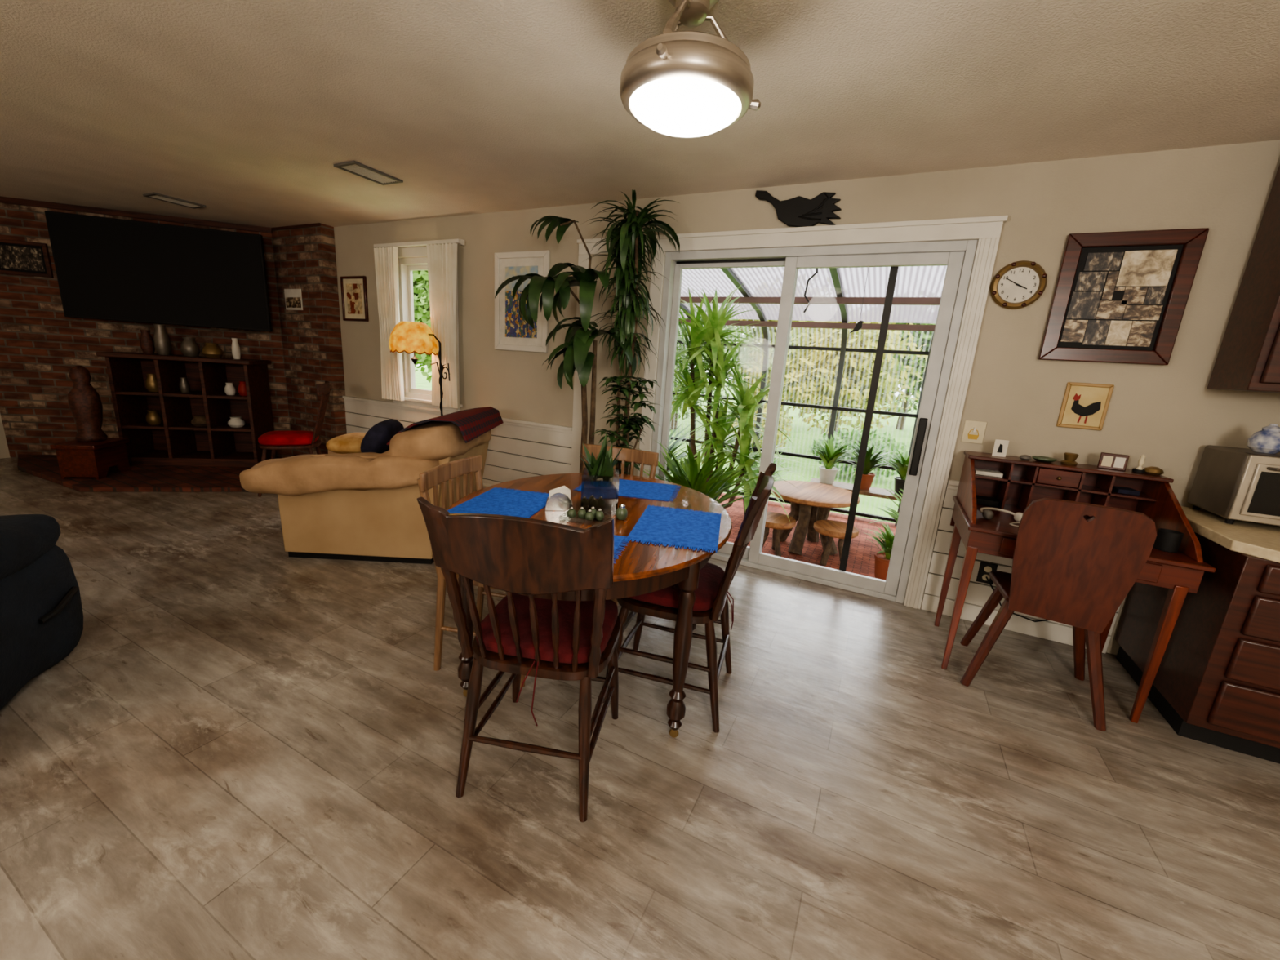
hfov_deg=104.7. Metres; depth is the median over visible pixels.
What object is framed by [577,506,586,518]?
spice jar
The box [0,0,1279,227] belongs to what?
ceiling
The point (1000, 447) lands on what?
greeting card
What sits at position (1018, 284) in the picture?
wall clock
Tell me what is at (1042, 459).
dish
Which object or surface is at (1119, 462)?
photo
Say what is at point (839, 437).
shrub
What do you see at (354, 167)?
ceiling vent
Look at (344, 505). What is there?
sofa
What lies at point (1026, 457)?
pebble
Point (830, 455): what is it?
potted plant
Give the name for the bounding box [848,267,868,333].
bird ornament
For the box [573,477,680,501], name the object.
placemat
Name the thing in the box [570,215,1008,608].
trim
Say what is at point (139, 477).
hearth
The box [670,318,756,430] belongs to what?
tree
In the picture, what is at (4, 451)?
wall
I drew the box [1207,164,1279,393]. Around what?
upper cabinet
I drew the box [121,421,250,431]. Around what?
shelf
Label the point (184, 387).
vase
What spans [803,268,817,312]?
hook
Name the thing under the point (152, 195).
ceiling vent
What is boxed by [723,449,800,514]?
potted plant
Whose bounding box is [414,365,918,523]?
lawn
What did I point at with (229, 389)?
jar
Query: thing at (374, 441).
throw pillow
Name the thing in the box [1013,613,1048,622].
power cord
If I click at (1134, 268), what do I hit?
photograph
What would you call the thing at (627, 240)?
dracaena
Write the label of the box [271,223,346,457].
wall
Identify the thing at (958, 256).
door
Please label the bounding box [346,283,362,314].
print
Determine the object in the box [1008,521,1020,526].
cable
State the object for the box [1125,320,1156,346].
photograph
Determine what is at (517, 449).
wainscoting
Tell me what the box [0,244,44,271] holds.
print
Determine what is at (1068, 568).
desk chair
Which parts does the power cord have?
power cord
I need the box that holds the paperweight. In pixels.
[1143,466,1164,475]
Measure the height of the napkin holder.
0.091 m
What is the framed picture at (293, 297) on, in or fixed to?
attached to the wall at (304, 258)
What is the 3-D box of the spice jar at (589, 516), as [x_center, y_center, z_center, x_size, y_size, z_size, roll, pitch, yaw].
[-0.181,0.126,1.782,0.034,0.042,0.033,10,15,25]
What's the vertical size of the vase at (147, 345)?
0.220 m
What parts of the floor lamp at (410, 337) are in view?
lamp shade, arm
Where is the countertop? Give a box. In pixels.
[1181,506,1279,563]
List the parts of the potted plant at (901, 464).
pot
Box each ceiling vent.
[142,192,205,208]
[333,160,403,185]
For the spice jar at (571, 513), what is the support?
on the serving tray
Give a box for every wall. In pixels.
[0,202,293,457]
[0,413,10,458]
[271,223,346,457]
[333,139,1279,654]
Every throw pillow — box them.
[325,432,366,453]
[360,418,404,455]
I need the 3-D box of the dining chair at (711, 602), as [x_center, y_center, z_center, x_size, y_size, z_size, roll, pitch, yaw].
[0.200,0.414,1.978,0.545,0.962,0.496,8,14,16]
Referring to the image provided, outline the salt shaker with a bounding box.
[615,503,627,519]
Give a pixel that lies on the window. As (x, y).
(413, 396)
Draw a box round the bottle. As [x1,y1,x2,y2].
[231,337,240,359]
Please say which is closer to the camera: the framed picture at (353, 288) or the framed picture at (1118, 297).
the framed picture at (1118, 297)
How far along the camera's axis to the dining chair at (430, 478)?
2.05 m
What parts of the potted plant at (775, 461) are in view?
pot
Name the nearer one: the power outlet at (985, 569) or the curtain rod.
the power outlet at (985, 569)
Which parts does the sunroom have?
rail, rail, rail, rail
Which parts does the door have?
sliding panel, sliding panel, handle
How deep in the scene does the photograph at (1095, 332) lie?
2.40 m
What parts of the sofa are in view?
panel, panel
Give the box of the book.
[976,494,998,506]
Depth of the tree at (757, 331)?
14.62 m
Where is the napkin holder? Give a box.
[545,485,573,511]
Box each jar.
[180,337,199,356]
[224,382,235,395]
[567,506,576,518]
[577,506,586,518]
[585,509,594,521]
[590,506,596,517]
[595,508,604,519]
[1247,423,1279,453]
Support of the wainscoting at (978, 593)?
attached to the wall at (1168, 415)
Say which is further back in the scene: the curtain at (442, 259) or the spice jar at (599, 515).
the curtain at (442, 259)
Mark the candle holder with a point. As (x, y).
(1069, 458)
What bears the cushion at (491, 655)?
on the dining chair at (554, 639)
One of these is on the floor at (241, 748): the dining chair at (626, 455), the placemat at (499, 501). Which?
the dining chair at (626, 455)
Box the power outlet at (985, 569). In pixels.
[976,561,997,591]
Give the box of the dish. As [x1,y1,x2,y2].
[1031,455,1057,462]
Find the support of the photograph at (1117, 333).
attached to the framed picture at (1118, 297)
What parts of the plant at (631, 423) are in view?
stem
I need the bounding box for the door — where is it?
[649,240,977,603]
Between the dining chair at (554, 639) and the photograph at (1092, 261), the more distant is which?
the photograph at (1092, 261)
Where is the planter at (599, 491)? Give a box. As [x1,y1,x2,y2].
[580,433,624,512]
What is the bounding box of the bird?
[755,190,841,226]
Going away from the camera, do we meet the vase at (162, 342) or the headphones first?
the headphones
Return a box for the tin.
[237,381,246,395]
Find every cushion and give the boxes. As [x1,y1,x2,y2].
[257,430,319,445]
[384,421,489,464]
[475,592,617,663]
[628,562,724,611]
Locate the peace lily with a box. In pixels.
[638,440,759,506]
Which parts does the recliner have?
lever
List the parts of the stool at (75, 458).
seat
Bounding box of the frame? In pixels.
[1097,452,1129,471]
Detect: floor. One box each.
[0,457,1279,959]
[718,492,896,577]
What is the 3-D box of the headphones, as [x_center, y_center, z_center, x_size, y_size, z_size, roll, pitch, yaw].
[1.705,0.158,2.349,0.176,0.044,0.144,5,13,6]
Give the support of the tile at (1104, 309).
on the framed picture at (1118, 297)
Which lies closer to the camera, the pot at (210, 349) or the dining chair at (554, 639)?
the dining chair at (554, 639)
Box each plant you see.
[494,215,636,472]
[592,375,662,475]
[665,420,705,480]
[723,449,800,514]
[804,434,855,484]
[842,440,896,489]
[865,516,894,580]
[870,486,903,523]
[880,444,910,495]
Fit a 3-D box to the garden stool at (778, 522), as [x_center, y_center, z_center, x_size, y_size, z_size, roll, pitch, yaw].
[1.106,0.464,4.120,0.340,0.319,0.340,13,16,34]
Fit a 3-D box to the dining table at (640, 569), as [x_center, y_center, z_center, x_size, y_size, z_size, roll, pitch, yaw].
[-0.203,0.476,2.051,1.126,0.751,1.354,6,13,10]
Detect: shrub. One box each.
[729,395,792,454]
[808,427,908,479]
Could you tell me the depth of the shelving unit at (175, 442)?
4.92 m
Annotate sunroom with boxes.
[666,265,946,525]
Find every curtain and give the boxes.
[373,246,404,400]
[426,242,460,408]
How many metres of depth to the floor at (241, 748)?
1.57 m
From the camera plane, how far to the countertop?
1.95 m
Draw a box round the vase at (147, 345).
[139,329,155,354]
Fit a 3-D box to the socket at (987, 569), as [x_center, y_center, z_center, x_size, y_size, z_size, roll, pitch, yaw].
[1.951,0.500,2.768,0.036,0.036,0.004,10,15,25]
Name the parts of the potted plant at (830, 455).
pot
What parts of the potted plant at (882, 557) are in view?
pot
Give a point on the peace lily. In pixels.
(690, 474)
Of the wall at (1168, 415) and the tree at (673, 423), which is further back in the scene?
the tree at (673, 423)
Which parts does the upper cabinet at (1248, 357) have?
door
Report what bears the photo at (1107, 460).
attached to the frame
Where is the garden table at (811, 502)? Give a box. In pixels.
[771,480,860,555]
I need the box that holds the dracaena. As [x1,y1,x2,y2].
[580,189,679,474]
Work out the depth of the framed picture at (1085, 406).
2.47 m
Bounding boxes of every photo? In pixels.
[1101,455,1113,466]
[1113,457,1126,468]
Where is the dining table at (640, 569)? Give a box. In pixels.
[447,472,732,737]
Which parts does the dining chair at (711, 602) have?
leg, leg, seat, leg, leg, post, post, crest rail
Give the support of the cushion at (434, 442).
on the sofa
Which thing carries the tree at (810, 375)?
on the lawn
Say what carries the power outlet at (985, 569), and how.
attached to the wall at (1168, 415)
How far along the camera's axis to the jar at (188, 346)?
4.73 m
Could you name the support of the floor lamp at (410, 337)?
on the floor at (241, 748)
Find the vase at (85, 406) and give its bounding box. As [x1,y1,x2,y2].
[66,368,107,441]
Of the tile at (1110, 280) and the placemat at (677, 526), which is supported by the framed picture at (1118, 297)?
the tile at (1110, 280)
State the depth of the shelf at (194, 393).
4.78 m
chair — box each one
[257,381,330,496]
[417,454,524,687]
[417,496,620,822]
[582,443,658,608]
[603,462,776,733]
[960,497,1156,730]
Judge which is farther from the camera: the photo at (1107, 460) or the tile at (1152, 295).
the photo at (1107, 460)
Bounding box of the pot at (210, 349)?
[201,342,223,358]
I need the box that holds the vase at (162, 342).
[153,324,171,355]
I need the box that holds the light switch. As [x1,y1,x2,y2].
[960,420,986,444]
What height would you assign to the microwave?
0.300 m
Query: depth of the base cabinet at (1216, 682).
1.89 m
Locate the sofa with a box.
[235,421,490,564]
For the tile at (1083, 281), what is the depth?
2.37 m
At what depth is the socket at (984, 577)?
2.78 m
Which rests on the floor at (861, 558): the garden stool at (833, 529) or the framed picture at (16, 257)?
the garden stool at (833, 529)
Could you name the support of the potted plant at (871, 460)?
on the bench
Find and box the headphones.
[979,506,1022,522]
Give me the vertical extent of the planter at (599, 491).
0.304 m
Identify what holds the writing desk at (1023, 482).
on the floor at (241, 748)
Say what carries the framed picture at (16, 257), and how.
attached to the brick wall at (40, 346)
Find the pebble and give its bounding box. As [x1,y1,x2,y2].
[1019,454,1031,460]
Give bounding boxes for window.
[392,245,462,411]
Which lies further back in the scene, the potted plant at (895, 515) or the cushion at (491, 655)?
the potted plant at (895, 515)
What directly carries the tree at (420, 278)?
on the lawn
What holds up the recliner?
on the floor at (241, 748)
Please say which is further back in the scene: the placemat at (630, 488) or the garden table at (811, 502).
the garden table at (811, 502)
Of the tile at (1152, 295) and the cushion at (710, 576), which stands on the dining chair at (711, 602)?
the cushion at (710, 576)
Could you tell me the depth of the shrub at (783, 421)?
8.50 m
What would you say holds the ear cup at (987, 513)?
on the headphones
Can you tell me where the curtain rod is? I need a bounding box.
[373,238,464,248]
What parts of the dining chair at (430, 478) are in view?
leg, crest rail, seat, leg, leg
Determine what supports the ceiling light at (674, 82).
attached to the ceiling
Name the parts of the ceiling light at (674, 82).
knob, arm, arm, lamp shade, arm, knob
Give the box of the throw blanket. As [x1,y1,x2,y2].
[397,406,503,443]
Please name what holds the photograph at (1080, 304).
on the framed picture at (1118, 297)
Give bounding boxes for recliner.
[0,513,80,709]
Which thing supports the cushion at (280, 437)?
on the chair at (273, 441)
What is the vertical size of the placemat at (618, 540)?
0.003 m
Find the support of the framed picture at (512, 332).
attached to the wall at (1168, 415)
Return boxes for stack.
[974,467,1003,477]
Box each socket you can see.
[982,574,990,580]
[984,566,991,572]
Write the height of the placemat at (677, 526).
0.003 m
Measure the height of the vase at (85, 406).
0.624 m
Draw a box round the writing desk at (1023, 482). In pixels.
[934,450,1215,723]
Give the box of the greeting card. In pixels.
[991,439,1008,457]
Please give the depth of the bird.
2.86 m
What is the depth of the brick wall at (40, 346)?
4.84 m
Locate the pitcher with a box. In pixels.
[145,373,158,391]
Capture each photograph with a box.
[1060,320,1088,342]
[1066,291,1102,319]
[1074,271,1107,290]
[1082,320,1110,345]
[1083,252,1123,271]
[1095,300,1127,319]
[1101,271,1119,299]
[1104,320,1133,346]
[1114,287,1124,290]
[1115,249,1177,286]
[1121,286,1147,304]
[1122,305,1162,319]
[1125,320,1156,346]
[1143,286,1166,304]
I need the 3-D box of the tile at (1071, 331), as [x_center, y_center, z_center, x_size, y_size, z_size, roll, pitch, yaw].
[2.140,-0.735,2.435,0.085,0.105,0.004,10,15,25]
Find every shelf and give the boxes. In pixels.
[115,388,247,399]
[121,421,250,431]
[964,450,1173,483]
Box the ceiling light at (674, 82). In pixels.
[619,0,760,137]
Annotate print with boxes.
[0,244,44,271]
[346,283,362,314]
[505,290,537,337]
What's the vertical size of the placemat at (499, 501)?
0.003 m
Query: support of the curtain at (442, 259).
hanging from the curtain rod
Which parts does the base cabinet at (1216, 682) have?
drawer, drawer, drawer, drawer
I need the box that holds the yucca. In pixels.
[670,284,804,521]
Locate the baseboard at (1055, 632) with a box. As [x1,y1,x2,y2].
[920,593,1111,653]
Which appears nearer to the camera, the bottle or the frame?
the frame
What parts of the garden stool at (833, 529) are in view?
leg, leg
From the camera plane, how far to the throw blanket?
3.33 m
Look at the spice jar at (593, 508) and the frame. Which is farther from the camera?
the frame
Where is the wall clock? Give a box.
[990,260,1047,309]
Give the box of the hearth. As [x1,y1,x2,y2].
[17,453,252,491]
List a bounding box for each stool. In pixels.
[49,437,129,479]
[762,511,795,556]
[813,520,858,565]
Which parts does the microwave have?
panel, door, handle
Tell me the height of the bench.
0.450 m
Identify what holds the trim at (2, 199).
attached to the brick wall at (40, 346)
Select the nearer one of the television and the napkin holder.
the napkin holder
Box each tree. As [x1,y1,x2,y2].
[412,270,431,382]
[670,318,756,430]
[726,319,829,423]
[760,320,928,435]
[872,322,935,430]
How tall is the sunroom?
2.350 m
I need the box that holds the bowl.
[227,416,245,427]
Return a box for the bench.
[809,477,902,500]
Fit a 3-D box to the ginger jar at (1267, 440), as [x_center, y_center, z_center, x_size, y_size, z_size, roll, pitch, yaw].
[2.609,-0.173,2.048,0.110,0.120,0.108,10,15,25]
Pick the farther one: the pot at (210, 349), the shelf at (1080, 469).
the pot at (210, 349)
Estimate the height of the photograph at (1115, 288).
0.015 m
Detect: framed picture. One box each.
[0,239,53,278]
[284,288,302,310]
[340,275,368,321]
[494,250,550,352]
[1037,227,1208,364]
[1056,382,1114,430]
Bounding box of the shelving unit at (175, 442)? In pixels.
[96,351,276,466]
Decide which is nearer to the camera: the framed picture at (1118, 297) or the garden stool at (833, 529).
the framed picture at (1118, 297)
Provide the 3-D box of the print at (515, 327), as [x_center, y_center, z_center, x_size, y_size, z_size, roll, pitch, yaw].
[-0.937,-1.399,3.890,0.319,0.532,0.002,10,15,25]
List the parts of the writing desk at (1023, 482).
leg, leg, panel, drawer, panel, drawer, leg, leg, panel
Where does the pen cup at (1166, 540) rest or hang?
on the writing desk at (1023, 482)
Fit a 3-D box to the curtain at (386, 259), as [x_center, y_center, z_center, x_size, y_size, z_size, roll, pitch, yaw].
[-2.281,-1.401,4.498,0.290,1.325,0.066,10,15,25]
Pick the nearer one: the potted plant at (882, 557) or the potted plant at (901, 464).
the potted plant at (882, 557)
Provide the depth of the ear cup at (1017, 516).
2.29 m
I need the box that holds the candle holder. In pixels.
[1060,452,1078,465]
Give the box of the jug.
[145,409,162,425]
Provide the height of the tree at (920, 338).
4.393 m
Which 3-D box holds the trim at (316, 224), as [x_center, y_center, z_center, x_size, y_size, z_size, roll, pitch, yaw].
[-3.347,-2.451,4.784,0.810,0.024,0.012,10,15,25]
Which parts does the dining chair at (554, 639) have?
post, leg, crest rail, leg, seat, leg, post, leg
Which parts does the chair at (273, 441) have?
leg, leg, seat, leg, leg, crest rail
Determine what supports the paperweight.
on the writing desk at (1023, 482)
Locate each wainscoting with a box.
[342,395,572,484]
[924,479,1120,635]
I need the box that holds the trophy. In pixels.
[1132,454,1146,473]
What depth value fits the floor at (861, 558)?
4.47 m
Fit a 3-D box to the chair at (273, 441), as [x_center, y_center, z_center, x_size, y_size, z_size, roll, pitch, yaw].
[-3.080,-0.390,4.428,0.556,0.972,0.518,-2,15,-25]
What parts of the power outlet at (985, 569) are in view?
plate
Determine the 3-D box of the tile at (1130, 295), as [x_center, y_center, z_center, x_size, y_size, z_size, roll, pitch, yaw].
[2.319,-0.866,2.316,0.078,0.078,0.004,10,15,25]
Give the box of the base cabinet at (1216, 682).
[1115,532,1279,764]
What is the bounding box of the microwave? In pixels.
[1186,444,1279,526]
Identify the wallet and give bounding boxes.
[1111,485,1140,495]
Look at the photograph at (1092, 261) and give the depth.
2.34 m
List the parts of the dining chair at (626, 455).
leg, leg, crest rail, leg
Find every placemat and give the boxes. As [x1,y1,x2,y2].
[447,486,549,518]
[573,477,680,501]
[613,534,629,563]
[624,505,721,552]
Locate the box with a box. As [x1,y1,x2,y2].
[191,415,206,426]
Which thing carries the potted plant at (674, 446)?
on the floor at (861, 558)
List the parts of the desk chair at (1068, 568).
leg, leg, seat, leg, backrest, leg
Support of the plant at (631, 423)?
on the floor at (241, 748)
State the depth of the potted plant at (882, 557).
3.65 m
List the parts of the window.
frame, sash, sash, sill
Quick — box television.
[44,210,271,331]
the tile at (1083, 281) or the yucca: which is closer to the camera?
the tile at (1083, 281)
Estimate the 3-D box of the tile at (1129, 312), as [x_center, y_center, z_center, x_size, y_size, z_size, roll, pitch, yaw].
[2.354,-0.784,2.314,0.128,0.065,0.004,10,15,25]
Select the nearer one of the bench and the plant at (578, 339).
the plant at (578, 339)
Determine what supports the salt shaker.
on the dining table at (640, 569)
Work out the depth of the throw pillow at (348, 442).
3.38 m
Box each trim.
[0,196,272,233]
[271,222,320,231]
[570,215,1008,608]
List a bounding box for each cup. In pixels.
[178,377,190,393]
[982,509,993,519]
[1013,512,1022,522]
[1152,528,1183,552]
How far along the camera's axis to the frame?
2.35 m
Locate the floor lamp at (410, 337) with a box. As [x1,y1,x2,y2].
[388,321,449,415]
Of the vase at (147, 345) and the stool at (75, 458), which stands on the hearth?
the stool at (75, 458)

